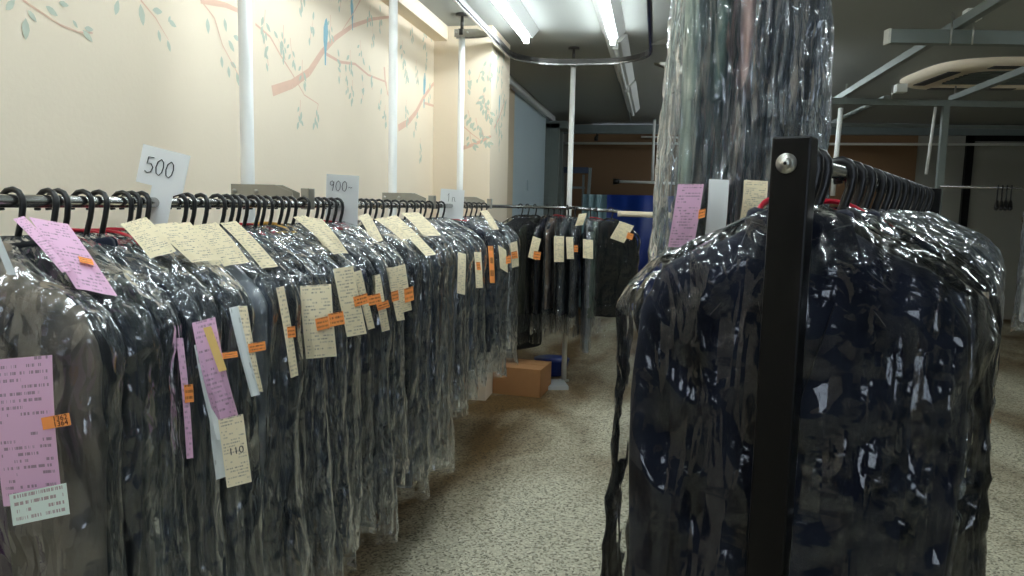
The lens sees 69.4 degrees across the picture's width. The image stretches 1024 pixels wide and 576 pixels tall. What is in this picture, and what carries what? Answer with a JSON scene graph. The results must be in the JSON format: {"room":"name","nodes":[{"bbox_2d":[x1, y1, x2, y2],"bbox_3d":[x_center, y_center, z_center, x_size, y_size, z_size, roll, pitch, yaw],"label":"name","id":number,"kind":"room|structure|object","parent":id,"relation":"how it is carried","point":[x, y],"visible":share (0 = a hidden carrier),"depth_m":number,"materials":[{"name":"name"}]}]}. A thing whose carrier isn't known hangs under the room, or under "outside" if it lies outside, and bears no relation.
{"room":"laundry","nodes":[
{"label":"laundry","id":0,"kind":"room"},
{"bbox_2d":[0,0,433,235],"bbox_3d":[-1.355,-0.192,2.085,0.252,2.754,8.200,3,7,11],"label":"wall","id":1,"kind":"structure","parent":0,"point":[85,84],"depth_m":2.63,"materials":[{"name":"beige paint"}]},
{"bbox_2d":[432,25,509,400],"bbox_3d":[-0.297,-0.562,5.700,0.458,2.730,0.662,3,7,11],"label":"pillar","id":2,"kind":"structure","parent":0,"point":[487,67],"depth_m":5.33,"materials":[{"name":"beige paint"}]},
{"bbox_2d":[507,87,514,221],"bbox_3d":[-0.303,-0.690,6.974,0.265,2.700,1.850,3,7,11],"label":"wall","id":3,"kind":"structure","parent":0,"point":[511,92],"depth_m":7.64,"materials":[{"name":"beige paint"}]},
{"bbox_2d":[512,92,545,218],"bbox_3d":[0.091,-0.906,8.974,0.280,2.700,2.250,3,7,11],"label":"wall panel","id":4,"kind":"object","parent":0,"point":[529,123],"visible":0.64,"depth_m":8.67,"materials":[{"name":"grey paint"}]},
{"bbox_2d":[562,124,592,215],"bbox_3d":[0.821,-1.184,11.594,0.820,2.700,0.200,3,7,11],"label":"wall","id":5,"kind":"structure","parent":0,"point":[565,136],"depth_m":11.40,"materials":[{"name":"paint"}]},
{"bbox_2d":[543,118,568,215],"bbox_3d":[0.577,-1.098,10.780,0.550,2.700,1.500,3,7,11],"label":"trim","id":6,"kind":"structure","parent":5,"relation":"attached to","point":[555,129],"depth_m":9.97,"materials":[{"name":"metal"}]},
{"bbox_2d":[617,211,670,217],"bbox_3d":[1.263,-0.561,5.718,0.885,0.053,0.048,3,7,11],"label":"pipe","id":7,"kind":"object","parent":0,"point":[620,213],"visible":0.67,"depth_m":5.76,"materials":[{"name":"beige metal"}]},
{"bbox_2d":[325,307,1023,575],"bbox_3d":[2.807,1.096,4.339,7.800,0.120,14.300,3,7,11],"label":"floor","id":8,"kind":"structure","parent":0,"point":[525,492],"depth_m":3.85,"materials":[{"name":"stone"}]},
{"bbox_2d":[231,0,299,222],"bbox_3d":[-0.805,-0.190,2.424,0.215,2.700,0.090,3,7,11],"label":"support pole","id":9,"kind":"object","parent":8,"relation":"on","point":[247,187],"visible":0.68,"depth_m":2.38,"materials":[{"name":"white metal"}]},
{"bbox_2d":[0,188,619,212],"bbox_3d":[-0.275,-0.252,2.224,0.844,0.082,7.492,3,7,11],"label":"rail","id":10,"kind":"object","parent":9,"relation":"attached to","point":[6,200],"visible":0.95,"depth_m":1.86,"materials":[{"name":"silver metal"}]},
{"bbox_2d":[0,237,126,575],"bbox_3d":[-0.836,0.353,1.227,0.595,1.034,0.253,5,7,28],"label":"jacket","id":11,"kind":"object","parent":10,"relation":"hanging from","point":[56,442],"visible":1,"depth_m":1.18,"materials":[{"name":"grey fabric"}]},
{"bbox_2d":[0,186,168,575],"bbox_3d":[-0.880,0.422,1.353,0.528,1.204,0.167,2,6,9],"label":"coat","id":12,"kind":"object","parent":10,"relation":"hanging from","point":[132,416],"visible":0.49,"depth_m":1.29,"materials":[{"name":"black fabric"}]},
{"bbox_2d":[13,187,190,575],"bbox_3d":[-0.867,0.328,1.373,0.534,1.018,0.197,2,6,15],"label":"jacket","id":13,"kind":"object","parent":10,"relation":"hanging from","point":[179,551],"visible":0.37,"depth_m":1.35,"materials":[{"name":"black fabric"}]},
{"bbox_2d":[29,188,193,568],"bbox_3d":[-0.843,0.322,1.431,0.509,1.019,0.204,5,7,30],"label":"jacket","id":14,"kind":"object","parent":10,"relation":"hanging from","point":[85,274],"visible":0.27,"depth_m":1.37,"materials":[{"name":"black fabric"}]},
{"bbox_2d":[78,189,227,575],"bbox_3d":[-0.832,0.312,1.539,0.558,1.034,0.126,2,6,13],"label":"jacket","id":15,"kind":"object","parent":10,"relation":"hanging from","point":[153,244],"visible":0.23,"depth_m":1.49,"materials":[{"name":"black fabric"}]},
{"bbox_2d":[71,189,251,575],"bbox_3d":[-0.815,0.348,1.500,0.652,1.099,0.118,3,7,8],"label":"jacket","id":16,"kind":"object","parent":10,"relation":"hanging from","point":[227,428],"visible":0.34,"depth_m":1.43,"materials":[{"name":"black fabric"}]},
{"bbox_2d":[136,144,189,223],"bbox_3d":[-0.778,-0.210,1.652,0.121,0.219,0.006,1,6,-1],"label":"number card","id":17,"kind":"object","parent":10,"relation":"attached to","point":[165,170],"visible":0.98,"depth_m":1.65,"materials":[{"name":"white paper"}]},
{"bbox_2d":[99,190,259,575],"bbox_3d":[-0.805,0.369,1.613,0.544,1.155,0.112,2,6,8],"label":"jacket","id":18,"kind":"object","parent":10,"relation":"hanging from","point":[240,346],"visible":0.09,"depth_m":1.56,"materials":[{"name":"black fabric"}]},
{"bbox_2d":[119,190,265,575],"bbox_3d":[-0.808,0.302,1.633,0.592,1.025,0.070,2,6,9],"label":"jacket","id":19,"kind":"object","parent":10,"relation":"hanging from","point":[190,246],"visible":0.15,"depth_m":1.57,"materials":[{"name":"black fabric"}]},
{"bbox_2d":[132,191,264,575],"bbox_3d":[-0.810,0.384,1.674,0.559,1.207,0.172,2,6,14],"label":"coat","id":20,"kind":"object","parent":10,"relation":"hanging from","point":[253,556],"visible":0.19,"depth_m":1.65,"materials":[{"name":"black fabric"}]},
{"bbox_2d":[170,194,279,575],"bbox_3d":[-0.814,0.372,1.803,0.518,1.204,0.167,2,6,6],"label":"coat","id":21,"kind":"object","parent":10,"relation":"hanging from","point":[219,241],"visible":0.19,"depth_m":1.73,"materials":[{"name":"black fabric"}]},
{"bbox_2d":[177,192,297,575],"bbox_3d":[-0.790,0.312,1.830,0.559,1.089,0.095,2,7,10],"label":"jacket","id":22,"kind":"object","parent":10,"relation":"hanging from","point":[287,329],"visible":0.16,"depth_m":1.76,"materials":[{"name":"black fabric"}]},
{"bbox_2d":[190,193,309,575],"bbox_3d":[-0.766,0.276,1.872,0.563,1.036,0.140,2,6,14],"label":"jacket","id":23,"kind":"object","parent":10,"relation":"hanging from","point":[291,397],"visible":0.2,"depth_m":1.83,"materials":[{"name":"black fabric"}]},
{"bbox_2d":[216,194,315,575],"bbox_3d":[-0.776,0.323,1.996,0.540,1.147,0.082,2,6,10],"label":"jacket","id":24,"kind":"object","parent":10,"relation":"hanging from","point":[292,273],"visible":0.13,"depth_m":1.95,"materials":[{"name":"black fabric"}]},
{"bbox_2d":[209,193,344,575],"bbox_3d":[-0.720,0.302,1.945,0.607,1.095,0.125,2,6,7],"label":"garment","id":25,"kind":"object","parent":10,"relation":"hanging from","point":[319,320],"visible":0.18,"depth_m":1.87,"materials":[{"name":"black fabric"}]},
{"bbox_2d":[225,194,335,575],"bbox_3d":[-0.736,0.288,2.018,0.571,1.092,0.076,1,6,13],"label":"jacket","id":26,"kind":"object","parent":10,"relation":"hanging from","point":[300,264],"visible":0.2,"depth_m":1.99,"materials":[{"name":"black fabric"}]},
{"bbox_2d":[234,194,330,574],"bbox_3d":[-0.742,0.314,2.057,0.507,1.146,0.107,2,6,8],"label":"jacket","id":27,"kind":"object","parent":10,"relation":"hanging from","point":[319,389],"visible":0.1,"depth_m":2.02,"materials":[{"name":"black fabric"}]},
{"bbox_2d":[249,195,352,544],"bbox_3d":[-0.717,0.247,2.140,0.556,1.033,0.086,2,6,11],"label":"jacket","id":28,"kind":"object","parent":10,"relation":"hanging from","point":[345,492],"visible":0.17,"depth_m":2.11,"materials":[{"name":"black plastic"}]},
{"bbox_2d":[239,194,368,575],"bbox_3d":[-0.701,0.340,2.120,0.608,1.205,0.112,2,6,3],"label":"coat","id":29,"kind":"object","parent":10,"relation":"hanging from","point":[348,298],"visible":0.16,"depth_m":2.05,"materials":[{"name":"black fabric"}]},
{"bbox_2d":[253,195,355,552],"bbox_3d":[-0.702,0.279,2.185,0.512,1.098,0.112,3,7,14],"label":"jacket","id":30,"kind":"object","parent":10,"relation":"hanging from","point":[344,541],"visible":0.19,"depth_m":2.14,"materials":[{"name":"black fabric"}]},
{"bbox_2d":[274,196,362,529],"bbox_3d":[-0.715,0.230,2.285,0.563,1.036,0.097,4,7,11],"label":"jacket","id":31,"kind":"object","parent":10,"relation":"hanging from","point":[358,475],"visible":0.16,"depth_m":2.27,"materials":[{"name":"black plastic"}]},
{"bbox_2d":[264,195,381,569],"bbox_3d":[-0.689,0.296,2.245,0.602,1.145,0.112,2,6,9],"label":"jacket","id":32,"kind":"object","parent":10,"relation":"hanging from","point":[332,246],"visible":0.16,"depth_m":2.19,"materials":[{"name":"black fabric"}]},
{"bbox_2d":[283,196,364,550],"bbox_3d":[-0.701,0.285,2.333,0.518,1.149,0.146,3,7,14],"label":"jacket","id":33,"kind":"object","parent":10,"relation":"hanging from","point":[319,222],"visible":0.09,"depth_m":2.28,"materials":[{"name":"black fabric"}]},
{"bbox_2d":[325,174,358,224],"bbox_3d":[-0.605,-0.314,2.634,0.121,0.179,0.006,1,6,-1],"label":"number card","id":34,"kind":"object","parent":10,"relation":"attached to","point":[344,187],"visible":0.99,"depth_m":2.63,"materials":[{"name":"white paper"}]},
{"bbox_2d":[295,196,389,529],"bbox_3d":[-0.673,0.249,2.413,0.572,1.089,0.165,2,6,8],"label":"jacket","id":35,"kind":"object","parent":10,"relation":"hanging from","point":[365,350],"visible":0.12,"depth_m":2.37,"materials":[{"name":"black plastic"}]},
{"bbox_2d":[319,197,398,541],"bbox_3d":[-0.648,0.290,2.568,0.529,1.204,0.113,2,7,10],"label":"coat","id":36,"kind":"object","parent":10,"relation":"hanging from","point":[365,509],"visible":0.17,"depth_m":2.57,"materials":[{"name":"black plastic"}]},
{"bbox_2d":[314,198,404,529],"bbox_3d":[-0.639,0.272,2.474,0.588,1.155,0.122,1,6,7],"label":"jacket","id":37,"kind":"object","parent":10,"relation":"hanging from","point":[393,289],"visible":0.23,"depth_m":2.45,"materials":[{"name":"black plastic"}]},
{"bbox_2d":[315,197,413,508],"bbox_3d":[-0.615,0.241,2.507,0.595,1.095,0.099,3,7,14],"label":"jacket","id":38,"kind":"object","parent":10,"relation":"hanging from","point":[406,293],"visible":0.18,"depth_m":2.47,"materials":[{"name":"plastic"}]},
{"bbox_2d":[323,197,407,484],"bbox_3d":[-0.626,0.193,2.609,0.553,1.025,0.118,2,6,11],"label":"jacket","id":39,"kind":"object","parent":10,"relation":"hanging from","point":[401,394],"visible":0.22,"depth_m":2.59,"materials":[{"name":"plastic"}]},
{"bbox_2d":[330,197,409,472],"bbox_3d":[-0.614,0.188,2.658,0.533,1.031,0.168,1,6,8],"label":"trousers","id":40,"kind":"object","parent":10,"relation":"hanging from","point":[372,232],"visible":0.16,"depth_m":2.65,"materials":[{"name":"black fabric"}]},
{"bbox_2d":[356,198,422,480],"bbox_3d":[-0.595,0.197,2.880,0.534,1.090,0.175,3,7,14],"label":"jacket","id":41,"kind":"object","parent":10,"relation":"hanging from","point":[400,235],"visible":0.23,"depth_m":2.81,"materials":[{"name":"plastic"}]},
{"bbox_2d":[357,198,430,496],"bbox_3d":[-0.583,0.250,2.931,0.543,1.204,0.127,2,6,8],"label":"coat","id":42,"kind":"object","parent":10,"relation":"hanging from","point":[409,477],"visible":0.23,"depth_m":2.92,"materials":[{"name":"plastic"}]},
{"bbox_2d":[359,199,435,473],"bbox_3d":[-0.548,0.221,2.986,0.536,1.151,0.164,3,7,14],"label":"jacket","id":43,"kind":"object","parent":10,"relation":"hanging from","point":[423,247],"visible":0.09,"depth_m":2.92,"materials":[{"name":"black fabric"}]},
{"bbox_2d":[373,199,442,461],"bbox_3d":[-0.535,0.178,3.056,0.532,1.085,0.166,3,7,16],"label":"jacket","id":44,"kind":"object","parent":10,"relation":"hanging from","point":[437,436],"visible":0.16,"depth_m":3.04,"materials":[{"name":"plastic"}]},
{"bbox_2d":[372,199,450,466],"bbox_3d":[-0.522,0.195,3.151,0.562,1.148,0.171,1,6,7],"label":"jacket","id":45,"kind":"object","parent":10,"relation":"hanging from","point":[445,442],"visible":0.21,"depth_m":3.13,"materials":[{"name":"black fabric"}]},
{"bbox_2d":[389,199,448,465],"bbox_3d":[-0.536,0.216,3.254,0.548,1.215,0.169,4,7,9],"label":"coat","id":46,"kind":"object","parent":10,"relation":"hanging from","point":[420,223],"visible":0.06,"depth_m":3.19,"materials":[{"name":"plastic"}]},
{"bbox_2d":[397,200,465,471],"bbox_3d":[-0.487,0.217,3.351,0.586,1.231,0.175,3,7,11],"label":"dress","id":47,"kind":"object","parent":10,"relation":"hanging from","point":[461,277],"visible":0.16,"depth_m":3.32,"materials":[{"name":"plastic"}]},
{"bbox_2d":[405,200,466,406],"bbox_3d":[-0.466,0.080,3.445,0.547,0.979,0.169,2,6,14],"label":"jacket","id":48,"kind":"object","parent":10,"relation":"hanging from","point":[462,299],"visible":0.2,"depth_m":3.40,"materials":[{"name":"black plastic"}]},
{"bbox_2d":[406,200,469,416],"bbox_3d":[-0.447,0.121,3.537,0.515,1.080,0.165,2,6,9],"label":"jacket","id":49,"kind":"object","parent":10,"relation":"hanging from","point":[455,402],"visible":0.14,"depth_m":3.52,"materials":[{"name":"black fabric"}]},
{"bbox_2d":[439,189,464,219],"bbox_3d":[-0.330,-0.461,4.060,0.138,0.167,0.006,1,6,-1],"label":"number card","id":50,"kind":"object","parent":10,"relation":"attached to","point":[448,196],"visible":0.98,"depth_m":4.06,"materials":[{"name":"white paper"}]},
{"bbox_2d":[424,200,482,395],"bbox_3d":[-0.414,0.050,3.715,0.582,0.979,0.169,3,7,13],"label":"jacket","id":51,"kind":"object","parent":10,"relation":"hanging from","point":[477,264],"visible":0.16,"depth_m":3.68,"materials":[{"name":"black plastic"}]},
{"bbox_2d":[431,201,481,400],"bbox_3d":[-0.408,0.084,3.823,0.509,1.066,0.168,3,7,8],"label":"jacket","id":52,"kind":"object","parent":10,"relation":"hanging from","point":[471,359],"visible":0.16,"depth_m":3.78,"materials":[{"name":"black plastic"}]},
{"bbox_2d":[436,201,494,385],"bbox_3d":[-0.364,0.028,3.921,0.554,0.978,0.172,2,6,11],"label":"jacket","id":53,"kind":"object","parent":10,"relation":"hanging from","point":[480,330],"visible":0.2,"depth_m":3.89,"materials":[{"name":"black plastic"}]},
{"bbox_2d":[450,217,510,376],"bbox_3d":[-0.294,0.015,4.278,0.588,1.025,0.170,2,6,8],"label":"jacket","id":54,"kind":"object","parent":10,"relation":"hanging from","point":[491,301],"visible":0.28,"depth_m":4.23,"materials":[{"name":"black plastic"}]},
{"bbox_2d":[465,202,509,376],"bbox_3d":[-0.277,0.009,4.511,0.526,1.063,0.166,2,7,10],"label":"jacket","id":55,"kind":"object","parent":10,"relation":"hanging from","point":[496,231],"visible":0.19,"depth_m":4.49,"materials":[{"name":"black plastic"}]},
{"bbox_2d":[470,202,518,357],"bbox_3d":[-0.233,-0.045,4.598,0.559,0.968,0.220,2,6,8],"label":"jacket","id":56,"kind":"object","parent":10,"relation":"hanging from","point":[488,218],"visible":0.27,"depth_m":4.58,"materials":[{"name":"black plastic"}]},
{"bbox_2d":[502,203,545,331],"bbox_3d":[0.056,-0.146,5.771,0.502,1.021,0.110,-2,7,-29],"label":"jacket","id":57,"kind":"object","parent":10,"relation":"hanging from","point":[516,222],"visible":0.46,"depth_m":5.77,"materials":[{"name":"black fabric"}]},
{"bbox_2d":[503,204,546,349],"bbox_3d":[0.109,-0.089,5.845,0.299,1.148,0.421,3,7,12],"label":"coat","id":58,"kind":"object","parent":10,"relation":"hanging from","point":[525,340],"visible":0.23,"depth_m":5.85,"materials":[{"name":"black fabric"}]},
{"bbox_2d":[512,204,549,333],"bbox_3d":[0.168,-0.155,5.890,0.108,1.024,0.488,6,8,34],"label":"jacket","id":59,"kind":"object","parent":10,"relation":"hanging from","point":[522,234],"visible":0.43,"depth_m":5.74,"materials":[{"name":"black fabric"}]},
{"bbox_2d":[530,204,563,334],"bbox_3d":[0.357,-0.150,5.891,0.296,1.021,0.507,4,7,26],"label":"jacket","id":60,"kind":"object","parent":10,"relation":"hanging from","point":[558,240],"visible":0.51,"depth_m":5.79,"materials":[{"name":"black fabric"}]},
{"bbox_2d":[540,204,557,332],"bbox_3d":[0.322,-0.153,5.938,0.104,1.032,0.495,3,7,16],"label":"shirt","id":61,"kind":"object","parent":10,"relation":"hanging from","point":[549,240],"visible":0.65,"depth_m":5.78,"materials":[{"name":"black fabric"}]},
{"bbox_2d":[554,205,572,334],"bbox_3d":[0.431,-0.154,5.923,0.110,1.021,0.502,3,7,16],"label":"jacket","id":62,"kind":"object","parent":10,"relation":"hanging from","point":[563,300],"visible":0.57,"depth_m":5.78,"materials":[{"name":"black fabric"}]},
{"bbox_2d":[549,204,577,333],"bbox_3d":[0.375,-0.150,5.882,0.178,1.024,0.591,1,6,-6],"label":"jacket","id":63,"kind":"object","parent":10,"relation":"hanging from","point":[569,240],"visible":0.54,"depth_m":5.74,"materials":[{"name":"black fabric"}]},
{"bbox_2d":[565,206,586,336],"bbox_3d":[0.489,-0.137,5.895,0.128,1.022,0.521,1,6,-1],"label":"jacket","id":64,"kind":"object","parent":10,"relation":"hanging from","point":[573,272],"visible":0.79,"depth_m":5.73,"materials":[{"name":"black fabric"}]},
{"bbox_2d":[580,207,594,352],"bbox_3d":[0.602,-0.068,5.868,0.108,1.149,0.553,2,6,5],"label":"coat","id":65,"kind":"object","parent":10,"relation":"hanging from","point":[585,336],"visible":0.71,"depth_m":5.74,"materials":[{"name":"black fabric"}]},
{"bbox_2d":[584,207,602,336],"bbox_3d":[0.657,-0.132,5.886,0.112,1.024,0.503,3,7,13],"label":"jacket","id":66,"kind":"object","parent":10,"relation":"hanging from","point":[594,229],"visible":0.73,"depth_m":5.74,"materials":[{"name":"black fabric"}]},
{"bbox_2d":[576,207,640,335],"bbox_3d":[0.773,-0.115,5.804,0.493,1.030,0.256,0,6,-7],"label":"jacket","id":67,"kind":"object","parent":10,"relation":"hanging from","point":[619,258],"visible":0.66,"depth_m":5.83,"materials":[{"name":"black fabric"}]},
{"bbox_2d":[382,0,425,216],"bbox_3d":[-0.548,-0.334,3.757,0.215,2.700,0.090,3,7,11],"label":"support pole","id":68,"kind":"object","parent":8,"relation":"on","point":[392,194],"visible":0.39,"depth_m":3.69,"materials":[{"name":"white metal"}]},
{"bbox_2d":[451,12,487,412],"bbox_3d":[-0.299,-0.473,5.046,0.215,2.700,0.090,3,7,11],"label":"support pole","id":69,"kind":"object","parent":8,"relation":"on","point":[461,34],"visible":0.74,"depth_m":4.95,"materials":[{"name":"white metal"}]},
{"bbox_2d":[492,358,551,397],"bbox_3d":[0.082,0.700,5.816,0.380,0.214,0.340,3,7,17],"label":"cardboard box","id":70,"kind":"object","parent":8,"relation":"on","point":[529,378],"visible":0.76,"depth_m":5.67,"materials":[{"name":"brown cardboard"}]},
{"bbox_2d":[561,46,579,381],"bbox_3d":[0.458,-0.563,6.000,0.090,2.700,0.122,3,7,11],"label":"support pole","id":71,"kind":"object","parent":8,"relation":"on","point":[573,48],"visible":0.66,"depth_m":5.95,"materials":[{"name":"white metal"}]},
{"bbox_2d":[606,195,673,310],"bbox_3d":[2.165,-0.462,10.190,1.760,1.600,0.101,3,7,11],"label":"tarpaulin","id":72,"kind":"object","parent":8,"relation":"on","point":[642,226],"visible":0.16,"depth_m":10.22,"materials":[{"name":"blue"}]},
{"bbox_2d":[746,135,941,575],"bbox_3d":[0.971,0.477,2.001,0.580,1.549,2.268,6,8,33],"label":"rack","id":73,"kind":"object","parent":8,"relation":"on","point":[793,158],"visible":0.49,"depth_m":1.01,"materials":[{"name":"black metal"}]},
{"bbox_2d":[600,149,1001,575],"bbox_3d":[0.406,0.434,1.147,0.573,1.297,0.203,3,7,17],"label":"jacket","id":74,"kind":"object","parent":73,"relation":"hanging from","point":[885,397],"visible":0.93,"depth_m":1.08,"materials":[{"name":"black plastic"}]},
{"bbox_2d":[624,147,998,575],"bbox_3d":[0.448,0.427,1.199,0.536,1.295,0.195,4,7,21],"label":"coat","id":75,"kind":"object","parent":73,"relation":"hanging from","point":[828,161],"visible":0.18,"depth_m":1.11,"materials":[{"name":"black plastic"}]},
{"bbox_2d":[824,156,1001,574],"bbox_3d":[0.565,0.410,1.383,0.531,1.296,0.183,5,7,27],"label":"jacket","id":76,"kind":"object","parent":73,"relation":"hanging from","point":[874,218],"visible":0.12,"depth_m":1.26,"materials":[{"name":"black plastic"}]},
{"bbox_2d":[833,160,995,575],"bbox_3d":[0.617,0.404,1.463,0.535,1.297,0.195,6,8,33],"label":"coat","id":77,"kind":"object","parent":73,"relation":"hanging from","point":[859,192],"visible":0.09,"depth_m":1.37,"materials":[{"name":"black plastic"}]},
{"bbox_2d":[844,164,1001,572],"bbox_3d":[0.694,0.392,1.571,0.540,1.297,0.172,5,7,29],"label":"jacket","id":78,"kind":"object","parent":73,"relation":"hanging from","point":[872,175],"visible":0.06,"depth_m":1.47,"materials":[{"name":"black plastic"}]},
{"bbox_2d":[879,171,994,485],"bbox_3d":[0.856,0.319,1.807,0.542,1.197,0.170,3,7,18],"label":"jacket","id":79,"kind":"object","parent":73,"relation":"hanging from","point":[888,197],"visible":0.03,"depth_m":1.73,"materials":[{"name":"black fabric"}]},
{"bbox_2d":[871,168,1004,571],"bbox_3d":[0.780,0.335,1.692,0.540,1.206,0.172,6,8,36],"label":"coat","id":80,"kind":"object","parent":73,"relation":"hanging from","point":[882,177],"visible":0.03,"depth_m":1.61,"materials":[{"name":"black plastic"}]},
{"bbox_2d":[876,174,1001,497],"bbox_3d":[0.938,0.307,1.922,0.533,1.195,0.174,4,7,21],"label":"jacket","id":81,"kind":"object","parent":73,"relation":"hanging from","point":[898,183],"visible":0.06,"depth_m":1.84,"materials":[{"name":"black plastic"}]},
{"bbox_2d":[935,106,949,214],"bbox_3d":[3.768,-0.400,6.603,0.055,2.390,0.055,3,7,11],"label":"steel post","id":82,"kind":"object","parent":8,"relation":"on","point":[945,110],"visible":0.44,"depth_m":6.49,"materials":[{"name":"grey metal"}]},
{"bbox_2d":[832,98,1023,108],"bbox_3d":[4.339,-1.607,6.490,3.267,0.055,0.060,1,6,1],"label":"steel beam","id":83,"kind":"structure","parent":82,"relation":"on","point":[835,101],"depth_m":6.47,"materials":[{"name":"grey metal"}]},
{"bbox_2d":[948,66,1023,99],"bbox_3d":[3.657,-1.555,5.399,0.050,0.050,2.450,3,7,12],"label":"steel beam","id":84,"kind":"structure","parent":83,"relation":"on","point":[1018,72],"depth_m":5.76,"materials":[{"name":"grey metal"}]},
{"bbox_2d":[940,185,1023,189],"bbox_3d":[4.575,-0.835,6.247,1.803,0.034,0.025,2,6,8],"label":"rail","id":85,"kind":"object","parent":82,"relation":"attached to","point":[941,186],"visible":1,"depth_m":6.32,"materials":[{"name":"silver metal"}]},
{"bbox_2d":[1010,212,1023,331],"bbox_3d":[4.466,-0.236,6.179,0.515,1.241,0.181,0,6,-9],"label":"coat","id":86,"kind":"object","parent":85,"relation":"hanging from","point":[1018,309],"visible":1,"depth_m":6.22,"materials":[{"name":"black plastic"}]},
{"bbox_2d":[419,0,1023,124],"bbox_3d":[2.870,-1.720,4.022,7.800,0.150,14.300,3,7,11],"label":"ceiling","id":87,"kind":"structure","parent":0,"point":[860,26],"depth_m":5.92,"materials":[{"name":"white paint"}]},
{"bbox_2d":[381,0,447,40],"bbox_3d":[-1.217,-1.414,1.588,0.100,0.100,7.540,3,7,11],"label":"ceiling light","id":88,"kind":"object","parent":87,"relation":"attached to","point":[414,12],"depth_m":4.77,"materials":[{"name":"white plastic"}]},
{"bbox_2d":[492,0,538,43],"bbox_3d":[-0.011,-1.736,4.700,0.170,0.100,1.300,3,7,11],"label":"ceiling lamp","id":89,"kind":"object","parent":87,"relation":"attached to","point":[514,11],"visible":1,"depth_m":4.78,"materials":[{"name":"white plastic"}]},
{"bbox_2d":[453,0,683,64],"bbox_3d":[0.023,-1.395,1.916,1.484,0.155,7.844,3,7,11],"label":"ceiling track","id":90,"kind":"object","parent":87,"relation":"hanging from","point":[462,4],"visible":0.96,"depth_m":5.41,"materials":[{"name":"grey metal"}]},
{"bbox_2d":[592,0,625,45],"bbox_3d":[0.601,-1.717,4.655,0.170,0.100,1.360,3,7,11],"label":"ceiling lamp","id":91,"kind":"object","parent":87,"relation":"attached to","point":[609,13],"visible":1,"depth_m":4.75,"materials":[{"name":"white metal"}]},
{"bbox_2d":[883,28,1023,46],"bbox_3d":[3.290,-1.372,4.096,2.402,0.079,0.064,2,6,2],"label":"steel beam","id":92,"kind":"structure","parent":87,"relation":"hanging from","point":[933,37],"depth_m":4.09,"materials":[{"name":"metal"}]},
{"bbox_2d":[815,0,1009,115],"bbox_3d":[2.803,-1.638,5.734,0.045,0.050,6.200,3,7,11],"label":"steel beam","id":93,"kind":"structure","parent":92,"relation":"on","point":[987,6],"depth_m":4.73,"materials":[{"name":"grey metal"}]},
{"bbox_2d":[900,57,1023,90],"bbox_3d":[4.310,-1.859,6.494,1.468,0.062,1.398,2,6,6],"label":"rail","id":94,"kind":"object","parent":87,"relation":"attached to","point":[964,74],"visible":0.82,"depth_m":6.41,"materials":[{"name":"beige plastic"}]},
{"bbox_2d":[566,134,918,256],"bbox_3d":[3.285,-1.034,11.121,4.954,2.620,0.226,3,7,11],"label":"board","id":95,"kind":"object","parent":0,"point":[607,162],"visible":0.13,"depth_m":11.18,"materials":[{"name":"brown wood"}]},
{"bbox_2d":[564,142,1023,145],"bbox_3d":[4.009,-2.040,10.476,6.580,0.059,0.036,3,7,11],"label":"rod","id":96,"kind":"object","parent":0,"point":[595,143],"visible":0.52,"depth_m":10.23,"materials":[{"name":"white metal"}]},
{"bbox_2d":[815,123,1023,128],"bbox_3d":[4.695,-1.751,8.019,3.523,0.035,0.045,2,6,4],"label":"steel beam","id":97,"kind":"structure","parent":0,"point":[832,124],"depth_m":8.02,"materials":[{"name":"grey metal"}]},
{"bbox_2d":[915,125,1023,223],"bbox_3d":[6.800,-0.921,10.467,2.200,2.700,0.200,3,7,11],"label":"wall","id":98,"kind":"structure","parent":0,"point":[954,164],"depth_m":10.43,"materials":[{"name":"paint"}]},
{"bbox_2d":[563,125,1023,135],"bbox_3d":[4.050,-2.282,10.688,7.400,0.130,0.080,3,7,11],"label":"trim","id":99,"kind":"structure","parent":98,"relation":"attached to","point":[578,129],"depth_m":10.47,"materials":[{"name":"grey metal"}]},
{"bbox_2d":[958,135,1023,319],"bbox_3d":[6.930,-0.826,10.315,1.280,2.550,0.070,3,7,11],"label":"door","id":100,"kind":"structure","parent":98,"relation":"in","point":[983,165],"depth_m":10.32,"materials":[{"name":"black metal"}]},
{"bbox_3d":[0.629,-1.297,1.684,0.800,0.272,0.024,3,7,11],"label":"rail","id":101,"kind":"object","parent":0,"visible":0},
{"bbox_2d":[648,0,720,268],"bbox_3d":[0.438,-0.622,1.780,0.176,1.173,0.550,3,7,11],"label":"coat","id":102,"kind":"object","parent":101,"relation":"hanging from","point":[686,213],"visible":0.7,"depth_m":1.65,"materials":[{"name":"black plastic"}]},
{"bbox_2d":[670,0,744,250],"bbox_3d":[0.491,-0.625,1.776,0.173,1.163,0.522,3,7,13],"label":"coat","id":103,"kind":"object","parent":101,"relation":"hanging from","point":[716,211],"visible":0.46,"depth_m":1.60,"materials":[{"name":"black plastic"}]},
{"bbox_2d":[695,0,767,237],"bbox_3d":[0.534,-0.627,1.777,0.174,1.157,0.514,3,7,12],"label":"coat","id":104,"kind":"object","parent":101,"relation":"hanging from","point":[747,8],"visible":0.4,"depth_m":1.61,"materials":[{"name":"black plastic"}]},
{"bbox_2d":[719,0,791,228],"bbox_3d":[0.575,-0.617,1.758,0.174,1.172,0.514,2,6,8],"label":"coat","id":105,"kind":"object","parent":101,"relation":"hanging from","point":[754,193],"visible":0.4,"depth_m":1.60,"materials":[{"name":"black plastic"}]},
{"bbox_2d":[740,0,809,215],"bbox_3d":[0.613,-0.620,1.758,0.170,1.164,0.522,2,6,7],"label":"dress","id":106,"kind":"object","parent":101,"relation":"hanging from","point":[779,43],"visible":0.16,"depth_m":1.62,"materials":[{"name":"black plastic"}]},
{"bbox_2d":[764,0,833,206],"bbox_3d":[0.651,-0.620,1.751,0.175,1.160,0.524,2,6,6],"label":"coat","id":107,"kind":"object","parent":101,"relation":"hanging from","point":[820,45],"visible":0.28,"depth_m":1.60,"materials":[{"name":"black plastic"}]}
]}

